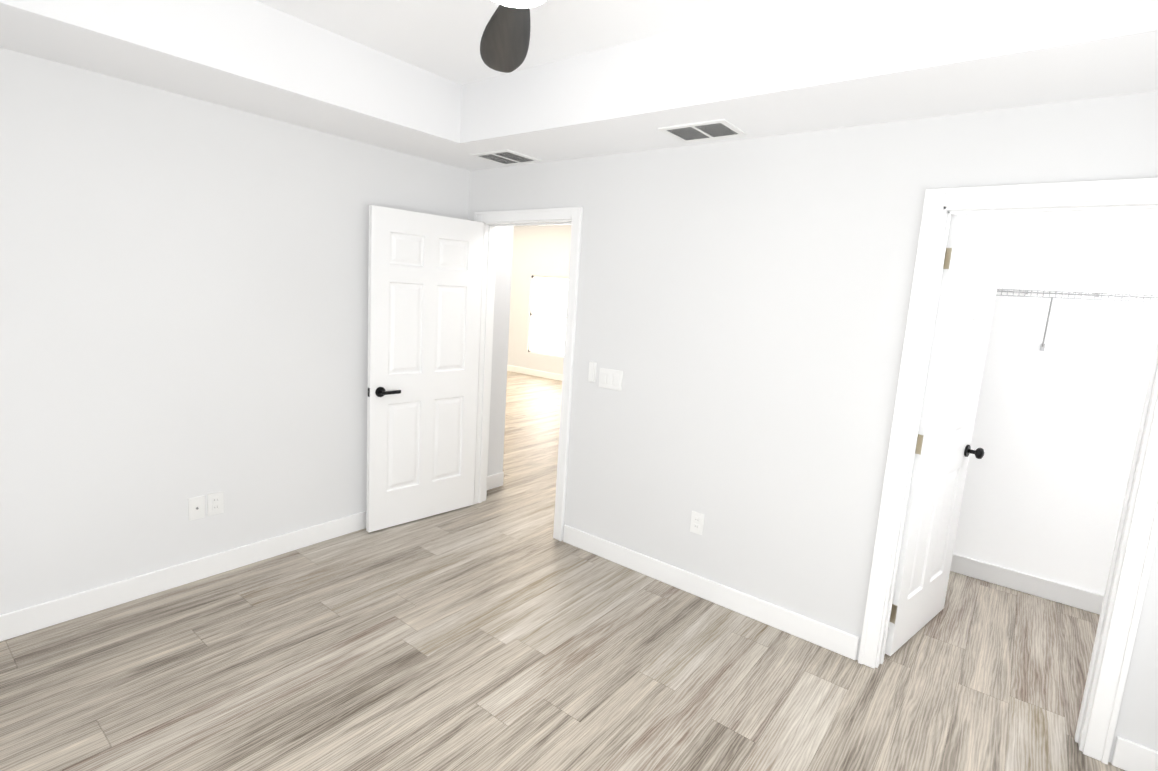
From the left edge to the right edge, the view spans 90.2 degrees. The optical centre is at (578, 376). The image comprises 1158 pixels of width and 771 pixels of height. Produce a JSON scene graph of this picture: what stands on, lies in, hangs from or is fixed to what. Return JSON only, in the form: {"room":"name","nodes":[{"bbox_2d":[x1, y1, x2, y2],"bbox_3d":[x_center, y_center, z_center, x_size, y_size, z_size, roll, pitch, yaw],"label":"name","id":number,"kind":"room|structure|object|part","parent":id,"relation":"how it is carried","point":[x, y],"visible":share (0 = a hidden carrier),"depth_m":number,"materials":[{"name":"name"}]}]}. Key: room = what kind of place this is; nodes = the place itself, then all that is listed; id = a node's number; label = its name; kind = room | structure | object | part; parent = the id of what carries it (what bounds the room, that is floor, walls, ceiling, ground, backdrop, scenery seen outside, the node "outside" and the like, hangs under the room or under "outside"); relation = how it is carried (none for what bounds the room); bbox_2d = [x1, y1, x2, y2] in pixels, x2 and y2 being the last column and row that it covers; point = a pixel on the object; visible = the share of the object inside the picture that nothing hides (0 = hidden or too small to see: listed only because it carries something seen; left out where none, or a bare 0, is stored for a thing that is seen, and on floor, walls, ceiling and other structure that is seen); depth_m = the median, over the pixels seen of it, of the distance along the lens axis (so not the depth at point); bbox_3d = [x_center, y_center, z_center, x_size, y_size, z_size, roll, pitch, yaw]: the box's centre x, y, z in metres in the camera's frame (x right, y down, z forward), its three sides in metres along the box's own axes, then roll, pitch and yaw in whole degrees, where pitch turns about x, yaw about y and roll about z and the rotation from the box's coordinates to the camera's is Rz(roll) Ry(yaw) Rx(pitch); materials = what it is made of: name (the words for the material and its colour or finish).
{"room":"empty bedroom","nodes":[
{"label":"empty bedroom","id":0,"kind":"room"},
{"bbox_2d":[0,47,513,614],"bbox_3d":[-1.749,-0.501,3.060,0.115,3.100,3.780,10,11,37],"label":"wall","id":1,"kind":"structure","parent":0,"point":[182,299],"depth_m":2.77,"materials":[{"name":"paint"}]},
{"bbox_2d":[0,511,365,641],"bbox_3d":[-1.930,0.999,3.062,0.014,0.115,3.330,10,11,37],"label":"baseboard","id":2,"kind":"structure","parent":1,"relation":"attached to","point":[16,623],"depth_m":2.88,"materials":[{"name":"white wood"}]},
{"bbox_2d":[188,495,204,520],"bbox_3d":[-1.955,0.676,2.955,0.015,0.118,0.074,10,11,37],"label":"outlet","id":3,"kind":"object","parent":1,"relation":"attached to","point":[196,507],"visible":1,"depth_m":2.95,"materials":[{"name":"white plastic"}]},
{"bbox_2d":[207,491,223,515],"bbox_3d":[-1.904,0.667,3.024,0.010,0.118,0.074,10,11,37],"label":"duplex electrical outlet","id":4,"kind":"object","parent":1,"relation":"attached to","point":[215,502],"visible":1,"depth_m":3.02,"materials":[{"name":"white plastic"}]},
{"bbox_2d":[487,472,503,489],"bbox_3d":[-0.724,0.850,4.584,0.014,0.115,0.335,10,11,37],"label":"baseboard","id":5,"kind":"structure","parent":1,"relation":"attached to","point":[494,480],"depth_m":4.64,"materials":[{"name":"white wood"}]},
{"bbox_2d":[255,0,793,84],"bbox_3d":[-0.155,-1.381,1.456,3.030,0.100,2.220,10,11,37],"label":"ceiling","id":6,"kind":"structure","parent":0,"point":[441,38],"depth_m":2.44,"materials":[{"name":"paint"}]},
{"bbox_2d":[480,0,545,72],"bbox_3d":[-0.168,-1.185,1.663,0.578,0.468,0.936,-12,9,-3],"label":"ceiling fan","id":7,"kind":"object","parent":6,"relation":"hanging from","point":[504,42],"depth_m":1.86,"materials":[{"name":"brown wood"}]},
{"bbox_3d":[-0.150,-1.152,1.451,0.354,0.349,0.361,10,11,37],"label":"ceiling fan body","id":8,"kind":"part","parent":7,"relation":"part of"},
{"bbox_2d":[507,225,570,374],"bbox_3d":[0.038,-1.411,9.998,9.500,3.100,0.115,10,11,37],"label":"wall","id":9,"kind":"structure","parent":0,"point":[542,250],"depth_m":10.64,"materials":[{"name":"paint"}]},
{"bbox_2d":[507,365,562,380],"bbox_3d":[0.102,0.103,10.012,9.000,0.115,0.014,10,11,37],"label":"baseboard","id":10,"kind":"structure","parent":9,"relation":"attached to","point":[538,373],"depth_m":10.71,"materials":[{"name":"white wood"}]},
{"bbox_2d":[528,275,567,357],"bbox_3d":[-0.488,-1.081,10.424,1.050,1.420,0.040,10,11,37],"label":"window","id":11,"kind":"structure","parent":9,"relation":"in","point":[549,298],"depth_m":10.49,"materials":[{"name":"white glass"}]},
{"bbox_2d":[0,371,1124,770],"bbox_3d":[-1.454,0.658,6.318,13.200,0.100,9.800,10,11,37],"label":"floor","id":12,"kind":"structure","parent":0,"point":[500,629],"depth_m":2.45,"materials":[{"name":"brown wood"}]},
{"bbox_2d":[0,0,1157,170],"bbox_3d":[-0.155,-1.171,1.444,4.157,0.310,3.330,10,11,37],"label":"ceiling","id":13,"kind":"structure","parent":0,"point":[792,45],"depth_m":2.28,"materials":[{"name":"paint"}]},
{"bbox_2d":[470,149,541,165],"bbox_3d":[-0.446,-1.337,3.539,0.320,0.007,0.300,10,11,37],"label":"ceiling vent","id":14,"kind":"object","parent":13,"relation":"in","point":[506,157],"visible":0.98,"depth_m":3.52,"materials":[{"name":"white plastic"}]},
{"bbox_2d":[657,119,747,142],"bbox_3d":[0.582,-1.153,2.723,0.335,0.007,0.265,10,11,37],"label":"ceiling vent","id":15,"kind":"object","parent":13,"relation":"in","point":[706,130],"visible":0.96,"depth_m":2.71,"materials":[{"name":"white plastic"}]},
{"bbox_2d":[468,91,1157,762],"bbox_3d":[0.895,-0.312,2.900,4.272,3.100,0.115,10,11,37],"label":"wall","id":16,"kind":"structure","parent":0,"point":[742,313],"depth_m":2.82,"materials":[{"name":"paint"}]},
{"bbox_2d":[366,205,483,531],"bbox_3d":[-1.021,-0.034,3.836,0.169,2.018,0.815,10,11,37],"label":"entry door","id":17,"kind":"structure","parent":16,"relation":"in","point":[424,289],"depth_m":3.76,"materials":[{"name":"white wood"}]},
{"bbox_2d":[474,207,582,540],"bbox_3d":[-0.373,-0.039,3.928,0.938,2.104,0.157,10,11,37],"label":"door frame","id":18,"kind":"structure","parent":16,"relation":"attached to","point":[574,214],"depth_m":3.71,"materials":[{"name":"white wood"}]},
{"bbox_2d":[588,361,596,382],"bbox_3d":[0.079,-0.025,3.490,0.050,0.125,0.018,10,11,37],"label":"switch","id":19,"kind":"object","parent":16,"relation":"attached to","point":[592,372],"visible":1,"depth_m":3.48,"materials":[{"name":"white plastic"}]},
{"bbox_2d":[599,368,622,390],"bbox_3d":[0.186,0.018,3.414,0.165,0.118,0.010,10,11,37],"label":"switch plate","id":20,"kind":"object","parent":16,"relation":"attached to","point":[610,379],"visible":1,"depth_m":3.41,"materials":[{"name":"white plastic"}]},
{"bbox_2d":[690,511,703,534],"bbox_3d":[0.640,0.797,3.131,0.072,0.118,0.010,10,11,37],"label":"outlet","id":21,"kind":"object","parent":16,"relation":"attached to","point":[697,522],"visible":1,"depth_m":3.13,"materials":[{"name":"white plastic"}]},
{"bbox_2d":[563,525,858,659],"bbox_3d":[0.594,1.136,3.198,1.765,0.115,0.014,10,11,37],"label":"baseboard","id":22,"kind":"structure","parent":16,"relation":"attached to","point":[836,640],"depth_m":3.06,"materials":[{"name":"white wood"}]},
{"bbox_2d":[885,214,1005,655],"bbox_3d":[1.800,0.297,2.783,0.251,2.018,0.721,10,11,37],"label":"closet door","id":23,"kind":"structure","parent":16,"relation":"in","point":[968,285],"depth_m":2.73,"materials":[{"name":"white wood"}]},
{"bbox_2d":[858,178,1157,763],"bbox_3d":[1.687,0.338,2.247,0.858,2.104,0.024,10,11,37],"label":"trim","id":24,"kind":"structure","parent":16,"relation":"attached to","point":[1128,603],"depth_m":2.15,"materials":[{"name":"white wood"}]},
{"bbox_2d":[875,200,1157,751],"bbox_3d":[1.728,0.364,2.306,0.730,2.040,0.119,10,11,37],"label":"door frame","id":25,"kind":"structure","parent":16,"relation":"attached to","point":[1127,522],"depth_m":2.17,"materials":[{"name":"white wood"}]},
{"bbox_2d":[1111,736,1157,770],"bbox_3d":[2.154,1.412,1.989,0.461,0.115,0.014,10,11,37],"label":"baseboard","id":26,"kind":"structure","parent":16,"relation":"attached to","point":[1128,755],"depth_m":2.09,"materials":[{"name":"white wood"}]},
{"bbox_2d":[953,209,1157,594],"bbox_3d":[2.518,-0.045,3.496,3.350,2.600,0.115,10,11,37],"label":"wall","id":27,"kind":"structure","parent":0,"point":[1056,427],"depth_m":3.27,"materials":[{"name":"paint"}]},
{"bbox_2d":[950,554,1103,614],"bbox_3d":[2.402,1.186,3.626,3.350,0.115,0.014,10,11,37],"label":"baseboard","id":28,"kind":"structure","parent":27,"relation":"attached to","point":[1083,599],"depth_m":3.42,"materials":[{"name":"white wood"}]},
{"bbox_2d":[996,288,1157,350],"bbox_3d":[2.408,-0.329,3.285,3.260,0.337,0.307,10,11,37],"label":"wire closet shelf","id":29,"kind":"object","parent":27,"relation":"attached to","point":[1068,293],"visible":0.29,"depth_m":3.03,"materials":[{"name":"grey metal"}]}
]}

